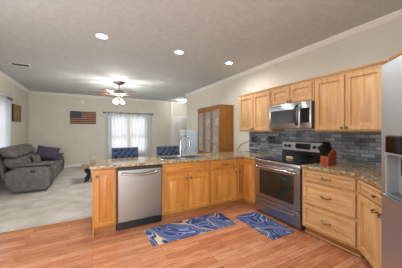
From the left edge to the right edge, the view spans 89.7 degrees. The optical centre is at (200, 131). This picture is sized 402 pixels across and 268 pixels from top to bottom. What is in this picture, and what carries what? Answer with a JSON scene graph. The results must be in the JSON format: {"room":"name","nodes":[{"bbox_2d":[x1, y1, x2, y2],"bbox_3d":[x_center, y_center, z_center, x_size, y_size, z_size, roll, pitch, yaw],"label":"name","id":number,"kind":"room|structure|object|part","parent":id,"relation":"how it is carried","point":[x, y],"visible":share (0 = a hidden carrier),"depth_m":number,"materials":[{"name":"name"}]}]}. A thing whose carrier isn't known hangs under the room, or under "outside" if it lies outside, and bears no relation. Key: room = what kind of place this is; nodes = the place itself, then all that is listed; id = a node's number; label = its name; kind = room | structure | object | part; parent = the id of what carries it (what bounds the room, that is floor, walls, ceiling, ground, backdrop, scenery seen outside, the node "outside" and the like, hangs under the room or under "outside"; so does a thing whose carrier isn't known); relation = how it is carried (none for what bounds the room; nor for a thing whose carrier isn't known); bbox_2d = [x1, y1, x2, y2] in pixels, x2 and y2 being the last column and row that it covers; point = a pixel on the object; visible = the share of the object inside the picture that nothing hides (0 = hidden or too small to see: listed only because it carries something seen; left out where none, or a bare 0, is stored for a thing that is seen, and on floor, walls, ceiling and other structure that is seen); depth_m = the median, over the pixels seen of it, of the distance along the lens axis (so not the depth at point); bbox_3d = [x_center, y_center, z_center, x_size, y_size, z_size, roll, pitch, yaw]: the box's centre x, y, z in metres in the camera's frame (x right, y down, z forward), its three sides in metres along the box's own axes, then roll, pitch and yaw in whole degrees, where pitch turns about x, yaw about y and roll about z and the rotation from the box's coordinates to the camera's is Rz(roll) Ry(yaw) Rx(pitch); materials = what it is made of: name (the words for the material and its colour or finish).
{"room":"kitchen","nodes":[
{"label":"kitchen","id":0,"kind":"room"},
{"bbox_2d":[0,77,27,182],"bbox_3d":[-3.145,-0.030,1.601,0.120,2.740,12.200,0,0,-28],"label":"wall","id":1,"kind":"structure","parent":0,"point":[19,130],"depth_m":5.99,"materials":[{"name":"paint"}]},
{"bbox_2d":[0,71,29,92],"bbox_3d":[-3.037,-1.361,1.607,0.075,0.075,12.110,0,0,-28],"label":"trim","id":2,"kind":"structure","parent":1,"relation":"attached to","point":[2,75],"depth_m":5.53,"materials":[{"name":"white wood"}]},
{"bbox_2d":[12,104,20,121],"bbox_3d":[-5.351,-0.530,5.864,0.034,0.480,0.680,0,0,-28],"label":"painting","id":3,"kind":"object","parent":1,"relation":"attached to","point":[16,109],"visible":1,"depth_m":5.82},
{"bbox_2d":[28,91,185,164],"bbox_3d":[-2.873,-0.030,8.743,7.370,2.740,0.120,0,0,-28],"label":"wall","id":4,"kind":"structure","parent":0,"point":[49,125],"depth_m":7.74,"materials":[{"name":"paint"}]},
{"bbox_2d":[64,163,89,166],"bbox_3d":[-3.735,1.286,8.201,5.060,0.093,0.015,0,0,-28],"label":"baseboard","id":5,"kind":"structure","parent":4,"relation":"attached to","point":[71,165],"depth_m":7.62,"materials":[{"name":"white wood"}]},
{"bbox_2d":[70,111,95,123],"bbox_3d":[-4.519,-0.530,7.766,0.865,0.479,0.036,0,0,-28],"label":"flag","id":6,"kind":"object","parent":4,"relation":"attached to","point":[76,117],"visible":1,"depth_m":7.74,"materials":[{"name":"fabric"}]},
{"bbox_2d":[31,91,167,102],"bbox_3d":[-3.703,-1.361,8.184,4.960,0.075,0.075,0,0,-28],"label":"trim","id":7,"kind":"structure","parent":4,"relation":"attached to","point":[32,92],"depth_m":7.87,"materials":[{"name":"white wood"}]},
{"bbox_2d":[128,115,130,146],"bbox_3d":[-3.064,0.131,8.601,1.620,1.638,0.150,0,0,-28],"label":"window","id":8,"kind":"structure","parent":4,"relation":"in","point":[129,116],"depth_m":8.59,"materials":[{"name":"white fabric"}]},
{"bbox_2d":[171,102,186,150],"bbox_3d":[-1.015,-0.031,9.606,0.840,2.728,0.120,0,0,-28],"label":"door","id":9,"kind":"structure","parent":4,"relation":"in","point":[178,123],"depth_m":9.57,"materials":[{"name":"paint"}]},
{"bbox_3d":[-1.026,0.305,9.625,0.480,1.570,0.005,0,0,-28],"label":"panel","id":10,"kind":"part","parent":9,"relation":"part of","materials":[{"name":"paint"}]},
{"bbox_2d":[0,203,371,267],"bbox_3d":[0.460,1.390,0.443,5.330,0.100,6.745,0,0,-28],"label":"floor","id":11,"kind":"structure","parent":0,"point":[67,245],"depth_m":2.29,"materials":[{"name":"laminate"}]},
{"bbox_2d":[0,217,90,234],"bbox_3d":[-2.547,1.333,2.661,1.938,0.012,0.050,0,0,-28],"label":"trim","id":12,"kind":"structure","parent":11,"relation":"on","point":[26,229],"depth_m":2.83,"materials":[{"name":"brown wood"}]},
{"bbox_2d":[0,166,91,232],"bbox_3d":[-1.568,1.387,6.339,7.350,0.106,5.550,0,0,-28],"label":"carpet","id":13,"kind":"object","parent":11,"relation":"on","point":[69,198],"depth_m":3.74,"materials":[{"name":"beige carpet"}]},
{"bbox_2d":[0,143,64,192],"bbox_3d":[-4.325,0.824,5.309,1.017,0.960,2.290,0,0,-28],"label":"sofa","id":14,"kind":"object","parent":13,"relation":"on","point":[19,173],"visible":0.94,"depth_m":4.41,"materials":[{"name":"grey fabric"}]},
{"bbox_2d":[3,156,28,169],"bbox_3d":[-4.230,0.722,4.655,0.353,0.288,0.591,0,0,-28],"label":"cushion","id":15,"kind":"object","parent":14,"relation":"on","point":[8,161],"depth_m":4.40,"materials":[{"name":"grey fabric"}]},
{"bbox_3d":[-3.767,1.031,4.446,0.817,0.545,0.200,0,0,-28],"label":"arm","id":16,"kind":"part","parent":14,"relation":"part of","materials":[{"name":"grey fabric"}]},
{"bbox_2d":[23,154,32,161],"bbox_3d":[-4.521,0.722,5.195,0.353,0.288,0.591,0,0,-28],"label":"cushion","id":17,"kind":"object","parent":14,"relation":"on","point":[28,156],"depth_m":5.10,"materials":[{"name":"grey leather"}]},
{"bbox_2d":[31,154,40,161],"bbox_3d":[-4.257,0.720,5.227,0.129,0.232,0.302,0,0,-15],"label":"throw pillow","id":18,"kind":"object","parent":14,"relation":"on","point":[35,158],"visible":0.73,"depth_m":5.15,"materials":[{"name":"grey fabric"}]},
{"bbox_2d":[36,145,59,159],"bbox_3d":[-4.553,0.635,6.010,0.622,0.471,0.227,0,0,-36],"label":"throw pillow","id":19,"kind":"object","parent":14,"relation":"on","point":[45,152],"visible":0.92,"depth_m":5.96,"materials":[{"name":"fabric"}]},
{"bbox_3d":[-3.461,1.033,4.610,0.160,0.541,0.180,0,0,-28],"label":"arm","id":20,"kind":"part","parent":14,"relation":"part of"},
{"bbox_2d":[43,159,62,164],"bbox_3d":[-4.492,0.936,5.907,0.690,0.185,0.591,0,0,-28],"label":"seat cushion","id":21,"kind":"object","parent":14,"relation":"on","point":[60,161],"depth_m":6.05,"materials":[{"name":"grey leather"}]},
{"bbox_2d":[53,161,59,169],"bbox_3d":[-4.201,0.936,5.367,0.690,0.185,0.591,0,0,-28],"label":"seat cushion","id":22,"kind":"object","parent":14,"relation":"on","point":[57,163],"depth_m":5.52,"materials":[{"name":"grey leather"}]},
{"bbox_2d":[80,164,90,181],"bbox_3d":[-2.753,1.134,5.673,1.070,0.412,0.560,0,0,-28],"label":"coffee table","id":23,"kind":"object","parent":13,"relation":"on","point":[86,167],"visible":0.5,"depth_m":5.32,"materials":[{"name":"brown wood"}]},
{"bbox_3d":[-3.003,1.141,5.345,0.163,0.399,0.110,0,0,-28],"label":"leg","id":24,"kind":"part","parent":23,"relation":"part of","materials":[{"name":"black plastic"}]},
{"bbox_2d":[112,147,137,158],"bbox_3d":[-1.346,0.820,3.671,0.480,1.031,0.461,0,0,-28],"label":"counter stool","id":25,"kind":"object","parent":13,"relation":"on","point":[125,152],"visible":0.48,"depth_m":3.80,"materials":[{"name":"blue fabric"}]},
{"bbox_2d":[156,146,178,155],"bbox_3d":[-0.602,0.820,4.072,0.480,1.031,0.461,0,0,-28],"label":"counter stool","id":26,"kind":"object","parent":13,"relation":"on","point":[161,150],"visible":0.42,"depth_m":4.20,"materials":[{"name":"blue fabric"}]},
{"bbox_2d":[180,130,197,154],"bbox_3d":[-0.331,0.643,6.267,0.620,1.380,0.240,0,0,2],"label":"screen","id":27,"kind":"object","parent":13,"relation":"on","point":[192,134],"visible":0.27,"depth_m":6.25,"materials":[{"name":"white"}]},
{"bbox_3d":[-0.571,0.624,6.274,0.140,1.320,0.024,0,0,2],"label":"panel","id":28,"kind":"part","parent":27,"relation":"part of","materials":[{"name":"white"}]},
{"bbox_3d":[-0.241,0.624,6.264,0.440,1.320,0.024,0,0,2],"label":"panel","id":29,"kind":"part","parent":27,"relation":"part of","materials":[{"name":"white"}]},
{"bbox_2d":[197,104,233,153],"bbox_3d":[0.349,0.333,5.537,0.456,2.000,1.184,0,0,-28],"label":"china cabinet","id":30,"kind":"object","parent":13,"relation":"on","point":[223,130],"visible":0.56,"depth_m":5.23,"materials":[{"name":"brown wood"}]},
{"bbox_3d":[0.004,0.013,5.790,0.021,1.170,0.379,0,0,-28],"label":"glass door","id":31,"kind":"part","parent":30,"relation":"part of","materials":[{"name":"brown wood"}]},
{"bbox_3d":[0.187,0.013,5.450,0.021,1.170,0.379,0,0,-28],"label":"glass door","id":32,"kind":"part","parent":30,"relation":"part of","materials":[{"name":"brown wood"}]},
{"bbox_3d":[0.370,0.013,5.110,0.021,1.170,0.379,0,0,-28],"label":"glass door","id":33,"kind":"part","parent":30,"relation":"part of","materials":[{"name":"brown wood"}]},
{"bbox_3d":[0.360,-0.622,5.543,0.430,0.090,1.184,0,0,-28],"label":"cornice","id":34,"kind":"part","parent":30,"relation":"part of","materials":[{"name":"brown wood"}]},
{"bbox_2d":[92,168,115,236],"bbox_3d":[-1.379,0.911,2.860,0.281,0.858,0.656,0,0,-28],"label":"base cabinet","id":35,"kind":"object","parent":11,"relation":"on","point":[103,180],"visible":0.86,"depth_m":2.60,"materials":[{"name":"brown wood"}]},
{"bbox_2d":[116,164,161,230],"bbox_3d":[-0.957,0.912,3.035,0.618,0.854,0.668,0,0,-28],"label":"dishwasher","id":36,"kind":"object","parent":11,"relation":"on","point":[138,188],"visible":0.98,"depth_m":2.79,"materials":[{"name":"silver metal"}]},
{"bbox_3d":[-0.978,1.290,3.074,0.618,0.098,0.460,0,0,-28],"label":"toe panel","id":37,"kind":"part","parent":36,"relation":"part of","materials":[{"name":"black plastic"}]},
{"bbox_3d":[-0.816,0.573,2.772,0.530,0.062,0.069,0,0,-28],"label":"handle","id":38,"kind":"part","parent":36,"relation":"part of","materials":[{"name":"silver metal"}]},
{"bbox_2d":[162,160,209,219],"bbox_3d":[-0.339,0.911,3.420,0.823,0.858,0.656,0,0,-28],"label":"base cabinet","id":39,"kind":"object","parent":11,"relation":"on","point":[185,185],"visible":0.8,"depth_m":3.15,"materials":[{"name":"brown wood"}]},
{"bbox_3d":[-0.378,0.936,3.076,0.374,0.537,0.023,0,0,-28],"label":"door","id":40,"kind":"part","parent":39,"relation":"part of","materials":[{"name":"brown wood"}]},
{"bbox_3d":[-0.204,0.564,3.169,0.769,0.128,0.023,0,0,-28],"label":"drawer","id":41,"kind":"part","parent":39,"relation":"part of","materials":[{"name":"brown wood"}]},
{"bbox_3d":[-0.031,0.936,3.263,0.374,0.537,0.023,0,0,-28],"label":"door","id":42,"kind":"part","parent":39,"relation":"part of","materials":[{"name":"brown wood"}]},
{"bbox_2d":[144,212,235,245],"bbox_3d":[-0.131,1.334,2.837,1.220,0.010,0.460,0,0,-28],"label":"kitchen mat","id":43,"kind":"object","parent":11,"relation":"on","point":[162,234],"visible":1,"depth_m":2.77,"materials":[{"name":"blue fabric"}]},
{"bbox_2d":[208,158,236,209],"bbox_3d":[0.274,0.911,3.747,0.553,0.858,0.661,0,0,-28],"label":"base cabinet","id":44,"kind":"object","parent":11,"relation":"on","point":[223,172],"visible":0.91,"depth_m":3.48,"materials":[{"name":"brown wood"}]},
{"bbox_3d":[0.407,0.564,3.499,0.499,0.128,0.023,0,0,-28],"label":"drawer","id":45,"kind":"part","parent":44,"relation":"part of","materials":[{"name":"brown wood"}]},
{"bbox_3d":[0.407,0.936,3.499,0.499,0.537,0.023,0,0,-28],"label":"door","id":46,"kind":"part","parent":44,"relation":"part of","materials":[{"name":"brown wood"}]},
{"bbox_2d":[234,158,255,207],"bbox_3d":[0.962,0.911,3.977,0.865,0.858,0.908,0,0,-28],"label":"base cabinet","id":47,"kind":"object","parent":11,"relation":"on","point":[246,168],"visible":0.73,"depth_m":3.63,"materials":[{"name":"brown wood"}]},
{"bbox_2d":[90,151,279,169],"bbox_3d":[-0.080,0.460,3.456,3.196,0.039,0.978,0,0,-28],"label":"countertop","id":48,"kind":"structure","parent":47,"relation":"on","point":[151,160],"depth_m":3.17,"materials":[{"name":"stone"}]},
{"bbox_2d":[157,154,204,159],"bbox_3d":[-0.352,0.518,3.439,0.730,0.172,0.460,0,0,-28],"label":"sink","id":49,"kind":"object","parent":48,"relation":"in","point":[178,156],"visible":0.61,"depth_m":3.49,"materials":[{"name":"metal"}]},
{"bbox_3d":[-0.488,0.522,3.332,0.316,0.164,0.326,0,0,-28],"label":"bowl","id":50,"kind":"part","parent":49,"relation":"part of","materials":[{"name":"metal"}]},
{"bbox_3d":[-0.182,0.522,3.497,0.301,0.164,0.326,0,0,-28],"label":"bowl","id":51,"kind":"part","parent":49,"relation":"part of","materials":[{"name":"metal"}]},
{"bbox_2d":[179,135,190,155],"bbox_3d":[-0.288,0.249,3.585,0.156,0.366,0.229,0,0,-28],"label":"faucet","id":52,"kind":"object","parent":48,"relation":"on","point":[180,151],"visible":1,"depth_m":3.61,"materials":[{"name":"silver metal"}]},
{"bbox_3d":[0.720,0.855,3.667,0.120,0.720,0.023,0,0,-28],"label":"door","id":53,"kind":"part","parent":47,"relation":"part of","materials":[{"name":"brown wood"}]},
{"bbox_3d":[0.847,0.855,3.568,0.023,0.720,0.273,0,0,-28],"label":"door","id":54,"kind":"part","parent":47,"relation":"part of","materials":[{"name":"brown wood"}]},
{"bbox_2d":[235,212,294,239],"bbox_3d":[0.892,1.334,2.925,0.425,0.010,0.755,0,0,-28],"label":"kitchen mat","id":55,"kind":"object","parent":11,"relation":"on","point":[272,229],"visible":1,"depth_m":2.86,"materials":[{"name":"blue fabric"}]},
{"bbox_2d":[255,141,322,229],"bbox_3d":[1.398,0.753,3.203,0.770,1.174,0.835,0,0,-28],"label":"range","id":56,"kind":"object","parent":11,"relation":"on","point":[278,178],"visible":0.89,"depth_m":3.04,"materials":[{"name":"silver metal"}]},
{"bbox_3d":[1.088,0.565,3.036,0.066,0.024,0.760,0,0,-28],"label":"handle","id":57,"kind":"part","parent":56,"relation":"part of","materials":[{"name":"silver metal"}]},
{"bbox_3d":[1.098,1.145,3.042,0.040,0.042,0.737,0,0,-28],"label":"handle","id":58,"kind":"part","parent":56,"relation":"part of","materials":[{"name":"silver metal"}]},
{"bbox_3d":[1.131,1.190,3.059,0.035,0.210,0.827,0,0,-28],"label":"storage drawer","id":59,"kind":"part","parent":56,"relation":"part of","materials":[{"name":"metal"}]},
{"bbox_3d":[1.131,0.797,3.059,0.035,0.555,0.827,0,0,-28],"label":"oven door","id":60,"kind":"part","parent":56,"relation":"part of","materials":[{"name":"metal"}]},
{"bbox_3d":[1.134,0.485,3.061,0.029,0.059,0.827,0,0,-28],"label":"trim","id":61,"kind":"part","parent":56,"relation":"part of","materials":[{"name":"metal"}]},
{"bbox_2d":[256,155,319,165],"bbox_3d":[1.398,0.444,3.203,0.632,0.020,0.835,0,0,-28],"label":"cooktop","id":62,"kind":"object","parent":56,"relation":"in","point":[298,160],"depth_m":3.14,"materials":[{"name":"black glass"}]},
{"bbox_3d":[1.676,0.379,3.353,0.008,0.108,0.775,0,0,-28],"label":"vent panel","id":63,"kind":"part","parent":56,"relation":"part of","materials":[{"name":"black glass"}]},
{"bbox_2d":[302,168,363,257],"bbox_3d":[1.782,0.911,2.547,0.776,0.858,0.643,0,0,-28],"label":"base cabinet","id":64,"kind":"object","parent":11,"relation":"on","point":[329,200],"visible":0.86,"depth_m":2.33,"materials":[{"name":"brown wood"}]},
{"bbox_3d":[1.485,1.079,2.384,0.023,0.262,0.600,0,0,-28],"label":"drawer","id":65,"kind":"part","parent":64,"relation":"part of","materials":[{"name":"brown wood"}]},
{"bbox_3d":[1.485,0.785,2.384,0.023,0.260,0.600,0,0,-28],"label":"drawer","id":66,"kind":"part","parent":64,"relation":"part of","materials":[{"name":"brown wood"}]},
{"bbox_3d":[1.485,0.561,2.384,0.023,0.127,0.600,0,0,-28],"label":"drawer","id":67,"kind":"part","parent":64,"relation":"part of","materials":[{"name":"brown wood"}]},
{"bbox_2d":[358,179,380,267],"bbox_3d":[2.424,0.911,1.734,1.818,0.858,1.276,0,0,17],"label":"base cabinet","id":68,"kind":"object","parent":11,"relation":"on","point":[369,198],"visible":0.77,"depth_m":1.86,"materials":[{"name":"brown wood"}]},
{"bbox_2d":[301,161,380,188],"bbox_3d":[1.994,0.460,1.597,1.307,0.039,2.523,0,0,-28],"label":"countertop","id":69,"kind":"structure","parent":68,"relation":"on","point":[370,174],"depth_m":2.34,"materials":[{"name":"stone"}]},
{"bbox_2d":[318,141,335,165],"bbox_3d":[1.665,0.284,2.669,0.238,0.310,0.110,0,0,-26],"label":"knife block","id":70,"kind":"object","parent":69,"relation":"on","point":[328,154],"visible":1,"depth_m":2.64,"materials":[{"name":"brown wood"}]},
{"bbox_3d":[1.524,0.557,1.729,0.023,0.125,0.730,0,0,17],"label":"drawer","id":71,"kind":"part","parent":68,"relation":"part of","materials":[{"name":"brown wood"}]},
{"bbox_3d":[1.467,0.927,1.537,0.023,0.575,0.330,0,0,17],"label":"door","id":72,"kind":"part","parent":68,"relation":"part of","materials":[{"name":"brown wood"}]},
{"bbox_2d":[380,55,401,267],"bbox_3d":[1.394,0.450,0.820,0.808,1.779,0.906,0,0,17],"label":"refrigerator","id":73,"kind":"object","parent":11,"relation":"on","point":[391,72],"visible":1,"depth_m":1.25,"materials":[{"name":"silver metal"}]},
{"bbox_2d":[0,0,401,102],"bbox_3d":[0.032,-1.450,3.368,7.350,0.100,12.300,0,0,-28],"label":"ceiling","id":74,"kind":"structure","parent":0,"point":[57,38],"depth_m":2.98,"materials":[{"name":"white paint"}]},
{"bbox_2d":[8,62,30,66],"bbox_3d":[-3.770,-1.393,4.217,0.340,0.011,0.200,0,0,-28],"label":"ceiling vent","id":75,"kind":"object","parent":74,"relation":"in","point":[11,63],"visible":1,"depth_m":4.19,"materials":[{"name":"black plastic"}]},
{"bbox_2d":[95,33,109,39],"bbox_3d":[-1.450,-1.393,2.967,0.196,0.011,0.196,0,0,-28],"label":"recessed light","id":76,"kind":"object","parent":74,"relation":"in","point":[102,36],"visible":1,"depth_m":2.96,"materials":[{"name":"white plastic"}]},
{"bbox_2d":[95,81,140,103],"bbox_3d":[-2.342,-1.095,5.808,1.260,0.609,1.244,0,0,-28],"label":"ceiling fan","id":77,"kind":"object","parent":74,"relation":"hanging from","point":[119,93],"visible":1,"depth_m":5.68,"materials":[{"name":"grey metal"}]},
{"bbox_3d":[-2.447,-1.070,5.333,0.138,0.036,0.420,0,0,14],"label":"blade","id":78,"kind":"part","parent":77,"relation":"part of","materials":[{"name":"brown wood"}]},
{"bbox_3d":[-2.340,-1.090,5.770,0.300,0.180,0.300,0,0,-28],"label":"motor","id":79,"kind":"part","parent":77,"relation":"part of","materials":[{"name":"grey metal"}]},
{"bbox_2d":[174,50,184,54],"bbox_3d":[-0.385,-1.393,3.563,0.196,0.011,0.196,0,0,-28],"label":"recessed light","id":80,"kind":"object","parent":74,"relation":"in","point":[178,52],"visible":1,"depth_m":3.56,"materials":[{"name":"white plastic"}]},
{"bbox_2d":[187,18,401,166],"bbox_3d":[1.426,-0.030,4.186,0.120,2.740,8.060,0,0,-28],"label":"wall","id":81,"kind":"structure","parent":0,"point":[380,43],"depth_m":3.45,"materials":[{"name":"paint"}]},
{"bbox_2d":[239,88,283,131],"bbox_3d":[1.179,-0.391,4.099,0.394,0.781,0.898,0,0,-28],"label":"upper cabinet","id":82,"kind":"object","parent":81,"relation":"attached to","point":[253,108],"visible":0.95,"depth_m":3.96,"materials":[{"name":"brown wood"}]},
{"bbox_3d":[0.940,-0.371,4.218,0.023,0.707,0.419,0,0,-28],"label":"door","id":83,"kind":"part","parent":82,"relation":"part of","materials":[{"name":"brown wood"}]},
{"bbox_3d":[1.045,-0.768,4.027,0.022,0.025,0.898,0,0,-28],"label":"crown trim","id":84,"kind":"part","parent":82,"relation":"part of","materials":[{"name":"brown wood"}]},
{"bbox_3d":[1.147,-0.371,3.834,0.023,0.707,0.419,0,0,-28],"label":"door","id":85,"kind":"part","parent":82,"relation":"part of","materials":[{"name":"brown wood"}]},
{"bbox_2d":[271,78,314,105],"bbox_3d":[1.582,-0.616,3.350,0.394,0.331,0.788,0,0,-28],"label":"upper cabinet","id":86,"kind":"object","parent":81,"relation":"attached to","point":[295,92],"visible":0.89,"depth_m":3.21,"materials":[{"name":"brown wood"}]},
{"bbox_3d":[1.356,-0.597,3.446,0.023,0.257,0.364,0,0,-28],"label":"door","id":87,"kind":"part","parent":86,"relation":"part of","materials":[{"name":"brown wood"}]},
{"bbox_2d":[269,101,314,128],"bbox_3d":[1.542,-0.245,3.324,0.489,0.398,0.785,0,0,-28],"label":"microwave","id":88,"kind":"object","parent":86,"relation":"attached to","point":[299,115],"visible":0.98,"depth_m":3.15,"materials":[{"name":"metal"}]},
{"bbox_3d":[1.356,-0.245,3.329,0.024,0.398,0.600,0,0,-28],"label":"door","id":89,"kind":"part","parent":88,"relation":"part of","materials":[{"name":"metal"}]},
{"bbox_3d":[1.442,-0.250,3.074,0.078,0.318,0.034,0,0,-28],"label":"handle","id":90,"kind":"part","parent":88,"relation":"part of","materials":[{"name":"black plastic"}]},
{"bbox_3d":[1.542,-0.245,2.982,0.024,0.398,0.183,0,0,-28],"label":"control panel","id":91,"kind":"part","parent":88,"relation":"part of","materials":[{"name":"metal"}]},
{"bbox_3d":[1.448,-0.768,3.278,0.022,0.025,0.788,0,0,-28],"label":"crown trim","id":92,"kind":"part","parent":86,"relation":"part of","materials":[{"name":"brown wood"}]},
{"bbox_3d":[1.537,-0.597,3.109,0.023,0.257,0.364,0,0,-28],"label":"door","id":93,"kind":"part","parent":86,"relation":"part of","materials":[{"name":"brown wood"}]},
{"bbox_2d":[185,9,401,96],"bbox_3d":[1.313,-1.361,4.188,0.075,0.075,7.950,0,0,-28],"label":"trim","id":94,"kind":"structure","parent":81,"relation":"attached to","point":[396,15],"depth_m":3.14,"materials":[{"name":"white wood"}]},
{"bbox_2d":[249,130,380,165],"bbox_3d":[2.119,0.207,2.759,0.011,0.455,4.250,0,0,-28],"label":"backsplash","id":95,"kind":"structure","parent":81,"relation":"attached to","point":[351,147],"depth_m":2.94,"materials":[{"name":"tile"}]},
{"bbox_2d":[251,136,256,141],"bbox_3d":[1.173,0.170,4.493,0.009,0.120,0.170,0,0,-28],"label":"outlet","id":96,"kind":"object","parent":95,"relation":"attached to","point":[253,138],"visible":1,"depth_m":4.50,"materials":[{"name":"black plastic"}]},
{"bbox_2d":[268,137,274,142],"bbox_3d":[1.410,0.170,4.053,0.009,0.120,0.170,0,0,-28],"label":"outlet","id":97,"kind":"object","parent":95,"relation":"attached to","point":[270,139],"visible":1,"depth_m":4.04,"materials":[{"name":"black plastic"}]},
{"bbox_2d":[314,60,386,131],"bbox_3d":[1.966,-0.391,2.637,0.394,0.781,0.818,0,0,-28],"label":"upper cabinet","id":98,"kind":"object","parent":81,"relation":"attached to","point":[345,101],"visible":0.89,"depth_m":2.50,"materials":[{"name":"brown wood"}]},
{"bbox_3d":[1.736,-0.371,2.739,0.023,0.707,0.379,0,0,-28],"label":"door","id":99,"kind":"part","parent":98,"relation":"part of","materials":[{"name":"brown wood"}]},
{"bbox_3d":[1.832,-0.768,2.565,0.022,0.025,0.818,0,0,-28],"label":"crown trim","id":100,"kind":"part","parent":98,"relation":"part of","materials":[{"name":"brown wood"}]},
{"bbox_3d":[1.925,-0.371,2.390,0.023,0.707,0.379,0,0,-28],"label":"door","id":101,"kind":"part","parent":98,"relation":"part of","materials":[{"name":"brown wood"}]},
{"bbox_2d":[388,51,401,60],"bbox_3d":[2.100,-0.635,1.625,0.556,0.291,0.988,0,0,17],"label":"upper cabinet","id":102,"kind":"object","parent":81,"relation":"attached to","point":[399,53],"visible":0.23,"depth_m":2.06,"materials":[{"name":"brown wood"}]},
{"bbox_3d":[-3.023,-0.760,8.524,2.020,0.064,0.121,0,0,-28],"label":"curtain rod","id":103,"kind":"object","parent":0,"visible":0},
{"bbox_2d":[105,111,127,158],"bbox_3d":[-3.432,0.250,8.268,0.876,2.120,0.092,0,0,-28],"label":"sheer curtain","id":104,"kind":"object","parent":103,"relation":"hanging from","point":[116,123],"visible":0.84,"depth_m":8.25,"materials":[{"name":"white fabric"}]},
{"bbox_2d":[131,112,150,156],"bbox_3d":[-2.582,0.250,8.726,0.886,2.120,0.092,0,0,-28],"label":"sheer curtain","id":105,"kind":"object","parent":103,"relation":"hanging from","point":[140,122],"visible":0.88,"depth_m":8.73,"materials":[{"name":"white fabric"}]},
{"bbox_3d":[-4.631,-0.830,4.616,0.121,0.064,1.580,0,0,-28],"label":"curtain rod","id":106,"kind":"object","parent":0,"visible":0},
{"bbox_2d":[0,93,5,147],"bbox_3d":[-4.526,-0.220,4.483,0.048,1.320,0.986,0,0,-28],"label":"sheer curtain","id":107,"kind":"object","parent":106,"relation":"hanging from","point":[2,99],"visible":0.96,"depth_m":4.75,"materials":[{"name":"white fabric"}]},
{"bbox_2d":[5,96,11,146],"bbox_3d":[-4.843,-0.220,5.081,0.066,1.320,0.360,0,0,-28],"label":"window curtain","id":108,"kind":"object","parent":106,"relation":"hanging from","point":[8,98],"visible":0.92,"depth_m":5.04,"materials":[{"name":"white fabric"}]}
]}

